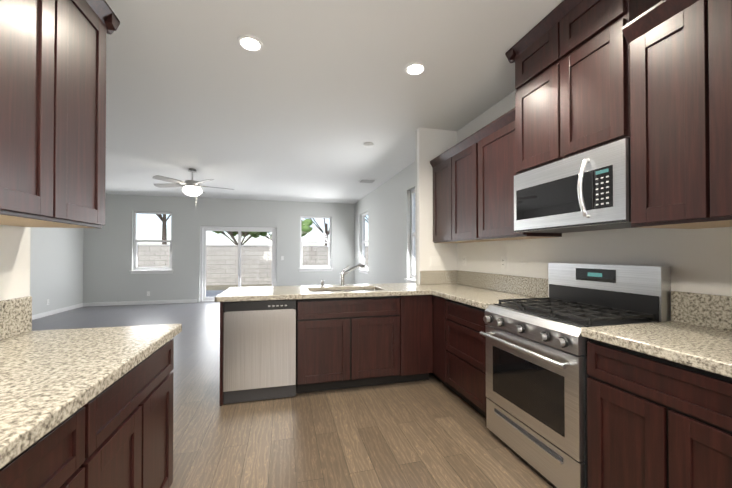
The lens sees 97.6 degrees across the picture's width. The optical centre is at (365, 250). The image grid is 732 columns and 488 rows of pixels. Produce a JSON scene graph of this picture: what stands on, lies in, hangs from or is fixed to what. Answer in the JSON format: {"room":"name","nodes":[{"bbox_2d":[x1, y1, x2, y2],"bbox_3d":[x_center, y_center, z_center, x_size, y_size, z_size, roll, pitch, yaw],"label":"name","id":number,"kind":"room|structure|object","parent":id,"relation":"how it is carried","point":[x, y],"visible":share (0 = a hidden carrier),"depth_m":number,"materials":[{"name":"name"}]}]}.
{"room":"kitchen","nodes":[
{"label":"kitchen","id":0,"kind":"room"},
{"bbox_2d":[0,225,29,300],"bbox_3d":[-1.219,-0.100,-0.279,0.120,2.760,3.750,0,-1,-14],"label":"wall","id":1,"kind":"structure","parent":0,"point":[14,261],"depth_m":1.46,"materials":[{"name":"paint"}]},
{"bbox_2d":[0,0,75,227],"bbox_3d":[-1.326,-0.660,1.054,0.328,1.086,0.454,0,-1,-14],"label":"upper cabinet","id":2,"kind":"object","parent":1,"relation":"attached to","point":[52,113],"depth_m":1.17,"materials":[{"name":"brown wood"}]},
{"bbox_2d":[0,0,111,227],"bbox_3d":[-1.402,-0.658,1.350,0.328,1.086,0.453,0,-1,-14],"label":"upper cabinet","id":3,"kind":"object","parent":1,"relation":"attached to","point":[93,17],"depth_m":1.48,"materials":[{"name":"brown wood"}]},
{"bbox_2d":[30,227,82,314],"bbox_3d":[-5.560,-0.076,2.320,0.160,2.760,11.260,0,-1,-14],"label":"wall","id":4,"kind":"structure","parent":0,"point":[56,267],"depth_m":6.85,"materials":[{"name":"paint"}]},
{"bbox_2d":[32,303,82,319],"bbox_3d":[-5.496,1.259,2.407,0.014,0.090,11.100,0,-1,-14],"label":"baseboard","id":5,"kind":"structure","parent":4,"relation":"attached to","point":[44,314],"depth_m":6.86,"materials":[{"name":"white"}]},
{"bbox_2d":[83,194,353,302],"bbox_3d":[-3.630,-0.019,8.709,7.070,2.760,0.160,0,-1,-14],"label":"wall","id":6,"kind":"structure","parent":0,"point":[108,276],"depth_m":8.36,"materials":[{"name":"paint"}]},
{"bbox_2d":[83,299,196,306],"bbox_3d":[-5.643,1.310,8.091,2.490,0.090,0.014,0,-1,-14],"label":"baseboard","id":7,"kind":"structure","parent":6,"relation":"attached to","point":[188,300],"depth_m":8.07,"materials":[{"name":"white wood"}]},
{"bbox_2d":[129,211,173,273],"bbox_3d":[-5.458,-0.209,8.209,0.980,1.582,0.165,0,-1,-14],"label":"window","id":8,"kind":"structure","parent":6,"relation":"in","point":[149,270],"depth_m":8.21,"materials":[{"name":"white plastic"}]},
{"bbox_2d":[200,226,276,301],"bbox_3d":[-3.458,0.352,8.757,1.944,2.015,0.105,0,-1,-14],"label":"door frame","id":9,"kind":"structure","parent":6,"relation":"attached to","point":[203,230],"depth_m":8.70,"materials":[{"name":"white plastic"}]},
{"bbox_2d":[206,231,271,296],"bbox_3d":[-3.460,0.351,8.767,1.700,1.770,0.044,0,-1,-14],"label":"window glass","id":10,"kind":"structure","parent":6,"relation":"in","point":[237,263],"depth_m":8.77,"materials":[{"name":"clear glass"}]},
{"bbox_2d":[299,216,332,271],"bbox_3d":[-1.448,-0.200,9.236,0.980,1.582,0.165,0,-1,-14],"label":"window","id":11,"kind":"structure","parent":6,"relation":"in","point":[315,268],"depth_m":9.25,"materials":[{"name":"white plastic"}]},
{"bbox_2d":[31,302,554,487],"bbox_3d":[-2.233,1.362,3.242,7.070,0.100,11.420,0,-1,-14],"label":"floor","id":12,"kind":"structure","parent":0,"point":[433,432],"depth_m":2.30,"materials":[{"name":"brown wood"}]},
{"bbox_2d":[0,388,107,487],"bbox_3d":[-1.022,0.850,0.476,0.638,0.876,0.911,0,-1,-14],"label":"base cabinet","id":13,"kind":"object","parent":12,"relation":"on","point":[74,454],"depth_m":0.86,"materials":[{"name":"brown wood"}]},
{"bbox_2d":[0,296,181,468],"bbox_3d":[-0.843,0.306,-0.155,0.668,0.209,3.650,0,-1,-14],"label":"countertop","id":14,"kind":"structure","parent":13,"relation":"on","point":[50,380],"depth_m":1.06,"materials":[{"name":"stone"}]},
{"bbox_2d":[108,339,173,487],"bbox_3d":[-1.201,0.856,1.175,0.638,0.876,0.835,0,-1,-14],"label":"base cabinet","id":15,"kind":"object","parent":12,"relation":"on","point":[118,433],"depth_m":1.31,"materials":[{"name":"brown wood"}]},
{"bbox_2d":[223,299,295,403],"bbox_3d":[-0.982,0.866,3.045,0.598,0.868,0.612,0,-1,-14],"label":"dishwasher","id":16,"kind":"object","parent":12,"relation":"on","point":[259,356],"visible":0.98,"depth_m":2.76,"materials":[{"name":"grey metal"}]},
{"bbox_2d":[372,289,432,383],"bbox_3d":[0.383,0.866,3.411,0.412,0.876,0.620,0,-1,-14],"label":"base cabinet","id":17,"kind":"object","parent":12,"relation":"on","point":[402,326],"depth_m":3.09,"materials":[{"name":"brown wood"}]},
{"bbox_2d":[215,271,438,301],"bbox_3d":[-0.106,0.330,3.355,2.573,0.204,0.835,0,-1,-14],"label":"countertop","id":18,"kind":"structure","parent":17,"relation":"on","point":[258,293],"depth_m":3.07,"materials":[{"name":"stone"}]},
{"bbox_2d":[310,289,375,291],"bbox_3d":[-0.209,0.531,3.268,0.780,0.208,0.450,0,-1,-14],"label":"sink basin","id":19,"kind":"object","parent":18,"relation":"in","point":[341,290],"visible":0.1,"depth_m":3.47,"materials":[{"name":"silver metal"}]},
{"bbox_2d":[321,263,365,286],"bbox_3d":[-0.253,0.261,3.495,0.471,0.255,0.235,0,-1,-14],"label":"faucet","id":20,"kind":"object","parent":18,"relation":"on","point":[342,278],"visible":1,"depth_m":3.52,"materials":[{"name":"silver metal"}]},
{"bbox_2d":[431,295,442,382],"bbox_3d":[0.980,0.863,3.108,0.590,0.876,0.242,0,-1,-14],"label":"base cabinet","id":21,"kind":"object","parent":12,"relation":"on","point":[437,301],"depth_m":3.07,"materials":[{"name":"brown wood"}]},
{"bbox_2d":[443,298,487,417],"bbox_3d":[1.088,0.859,2.684,0.590,0.876,0.633,0,-1,-14],"label":"base cabinet","id":22,"kind":"object","parent":12,"relation":"on","point":[459,355],"depth_m":2.61,"materials":[{"name":"brown wood"}]},
{"bbox_2d":[431,270,547,308],"bbox_3d":[1.048,0.325,2.787,0.618,0.204,0.840,0,-1,-14],"label":"countertop","id":23,"kind":"structure","parent":22,"relation":"on","point":[481,290],"depth_m":2.96,"materials":[{"name":"stone"}]},
{"bbox_2d":[480,263,670,487],"bbox_3d":[1.213,0.688,1.995,0.685,1.205,0.752,0,-1,-14],"label":"range","id":24,"kind":"object","parent":12,"relation":"on","point":[537,375],"visible":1,"depth_m":1.84,"materials":[{"name":"grey metal"}]},
{"bbox_2d":[587,338,731,487],"bbox_3d":[1.442,0.847,1.306,0.590,0.875,0.679,0,-1,-14],"label":"base cabinet","id":25,"kind":"object","parent":12,"relation":"on","point":[654,422],"visible":0.94,"depth_m":1.27,"materials":[{"name":"brown wood"}]},
{"bbox_2d":[581,291,731,377],"bbox_3d":[1.428,0.312,1.307,0.618,0.204,0.679,0,-1,-14],"label":"countertop","id":26,"kind":"structure","parent":25,"relation":"on","point":[695,331],"depth_m":1.44,"materials":[{"name":"stone"}]},
{"bbox_2d":[105,0,562,203],"bbox_3d":[-2.233,-1.508,3.268,7.070,0.120,11.420,0,-1,-14],"label":"ceiling","id":27,"kind":"structure","parent":0,"point":[308,100],"depth_m":2.85,"materials":[{"name":"white paint"}]},
{"bbox_2d":[153,168,233,195],"bbox_3d":[-3.044,-1.100,5.645,1.312,0.652,1.265,0,-1,-14],"label":"ceiling fan","id":28,"kind":"object","parent":27,"relation":"hanging from","point":[191,187],"visible":1,"depth_m":5.48,"materials":[{"name":"silver metal"}]},
{"bbox_2d":[237,34,262,51],"bbox_3d":[-0.808,-1.449,2.239,0.169,0.017,0.169,0,-1,-20],"label":"recessed light","id":29,"kind":"object","parent":27,"relation":"in","point":[249,42],"depth_m":2.22,"materials":[{"name":"white plastic"}]},
{"bbox_2d":[358,179,375,182],"bbox_3d":[0.026,-1.410,6.478,0.320,0.016,0.300,0,-1,-14],"label":"ceiling vent","id":30,"kind":"object","parent":27,"relation":"in","point":[366,180],"visible":1,"depth_m":6.44,"materials":[{"name":"white metal"}]},
{"bbox_2d":[364,142,373,147],"bbox_3d":[0.036,-1.418,4.303,0.130,0.039,0.130,0,-1,-14],"label":"smoke detector","id":31,"kind":"object","parent":27,"relation":"attached to","point":[368,144],"visible":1,"depth_m":4.26,"materials":[{"name":"white plastic"}]},
{"bbox_2d":[405,62,425,74],"bbox_3d":[0.393,-1.446,2.547,0.169,0.017,0.169,0,-1,-20],"label":"recessed light","id":32,"kind":"object","parent":27,"relation":"in","point":[413,68],"depth_m":2.52,"materials":[{"name":"white plastic"}]},
{"bbox_2d":[415,127,456,284],"bbox_3d":[0.846,-0.063,3.848,0.490,2.760,0.120,0,-1,-14],"label":"wall","id":33,"kind":"structure","parent":0,"point":[431,144],"depth_m":3.77,"materials":[{"name":"paint"}]},
{"bbox_2d":[430,256,435,265],"bbox_3d":[0.785,0.117,3.763,0.070,0.115,0.010,0,-1,-14],"label":"light switch","id":34,"kind":"object","parent":33,"relation":"attached to","point":[432,260],"visible":1,"depth_m":3.76,"materials":[{"name":"white plastic"}]},
{"bbox_2d":[435,256,440,265],"bbox_3d":[0.853,0.117,3.780,0.070,0.115,0.010,0,-1,-14],"label":"light switch","id":35,"kind":"object","parent":33,"relation":"attached to","point":[438,260],"visible":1,"depth_m":3.78,"materials":[{"name":"white plastic"}]},
{"bbox_2d":[354,90,731,295],"bbox_3d":[1.134,-0.061,4.035,0.160,2.760,11.260,0,-1,-14],"label":"wall","id":36,"kind":"structure","parent":0,"point":[698,260],"depth_m":2.66,"materials":[{"name":"paint"}]},
{"bbox_2d":[358,212,368,273],"bbox_3d":[-0.016,-0.208,8.393,0.165,1.582,1.030,0,-1,-14],"label":"window","id":37,"kind":"structure","parent":36,"relation":"in","point":[364,270],"depth_m":8.77,"materials":[{"name":"white plastic"}]},
{"bbox_2d":[404,189,415,283],"bbox_3d":[0.858,-0.238,4.983,0.165,1.582,1.030,0,-1,-14],"label":"window","id":38,"kind":"structure","parent":36,"relation":"in","point":[413,278],"depth_m":5.39,"materials":[{"name":"white plastic"}]},
{"bbox_2d":[430,148,453,242],"bbox_3d":[1.003,-0.575,3.554,0.330,0.960,0.527,0,-1,-14],"label":"upper cabinet","id":39,"kind":"object","parent":36,"relation":"attached to","point":[443,166],"depth_m":3.51,"materials":[{"name":"brown wood"}]},
{"bbox_2d":[463,256,465,265],"bbox_3d":[1.133,0.116,3.693,0.009,0.115,0.070,0,-1,-14],"label":"electrical outlet","id":40,"kind":"object","parent":36,"relation":"attached to","point":[464,260],"visible":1,"depth_m":3.69,"materials":[{"name":"white plastic"}]},
{"bbox_2d":[454,132,501,242],"bbox_3d":[1.097,-0.579,3.187,0.330,0.960,0.528,0,-1,-14],"label":"upper cabinet","id":41,"kind":"object","parent":36,"relation":"attached to","point":[474,174],"depth_m":3.07,"materials":[{"name":"brown wood"}]},
{"bbox_2d":[501,256,505,268],"bbox_3d":[1.302,0.110,3.034,0.009,0.115,0.070,0,-1,-14],"label":"electrical outlet","id":42,"kind":"object","parent":36,"relation":"attached to","point":[503,262],"visible":1,"depth_m":3.03,"materials":[{"name":"white plastic"}]},
{"bbox_2d":[478,108,561,239],"bbox_3d":[1.235,-0.583,2.647,0.330,0.960,0.587,0,-1,-14],"label":"upper cabinet","id":43,"kind":"object","parent":36,"relation":"attached to","point":[496,142],"depth_m":2.62,"materials":[{"name":"brown wood"}]},
{"bbox_2d":[505,0,661,174],"bbox_3d":[1.347,-0.998,1.972,0.450,0.909,0.880,0,-1,-14],"label":"upper cabinet","id":44,"kind":"object","parent":36,"relation":"attached to","point":[570,59],"visible":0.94,"depth_m":1.84,"materials":[{"name":"brown wood"}]},
{"bbox_2d":[514,138,635,232],"bbox_3d":[1.315,-0.338,1.957,0.467,0.404,0.774,0,-1,-14],"label":"microwave","id":45,"kind":"object","parent":44,"relation":"attached to","point":[589,190],"visible":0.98,"depth_m":1.80,"materials":[{"name":"grey metal"}]},
{"bbox_2d":[622,0,731,228],"bbox_3d":[1.519,-0.595,1.298,0.450,0.962,0.600,0,-1,-14],"label":"upper cabinet","id":46,"kind":"object","parent":36,"relation":"attached to","point":[681,106],"visible":1,"depth_m":1.34,"materials":[{"name":"brown wood"}]},
{"label":"outside","id":47,"kind":"structure","parent":0,"visible":0},
{"bbox_2d":[206,284,271,289],"bbox_3d":[-3.620,1.622,14.395,80.000,0.180,90.000,0,-1,-14],"label":"ground","id":48,"kind":"structure","parent":47,"point":[220,287],"depth_m":13.71,"materials":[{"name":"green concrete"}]},
{"bbox_2d":[206,290,224,296],"bbox_3d":[-3.926,1.456,10.354,4.600,0.080,3.200,0,-1,-14],"label":"patio slab","id":49,"kind":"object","parent":48,"relation":"on","point":[213,294],"depth_m":10.93,"materials":[{"name":"grey concrete"}]},
{"bbox_2d":[138,244,367,285],"bbox_3d":[-3.794,0.638,15.082,50.000,1.800,0.260,0,-1,-14],"label":"fence","id":50,"kind":"object","parent":48,"relation":"on","point":[249,250],"depth_m":14.44,"materials":[{"name":"concrete"}]},
{"bbox_2d":[156,214,367,245],"bbox_3d":[-2.920,-2.337,11.462,24.144,7.884,21.963,0,-1,-14],"label":"trees","id":51,"kind":"object","parent":48,"relation":"on","point":[257,234],"depth_m":17.25,"materials":[{"name":"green plant"}]}
]}

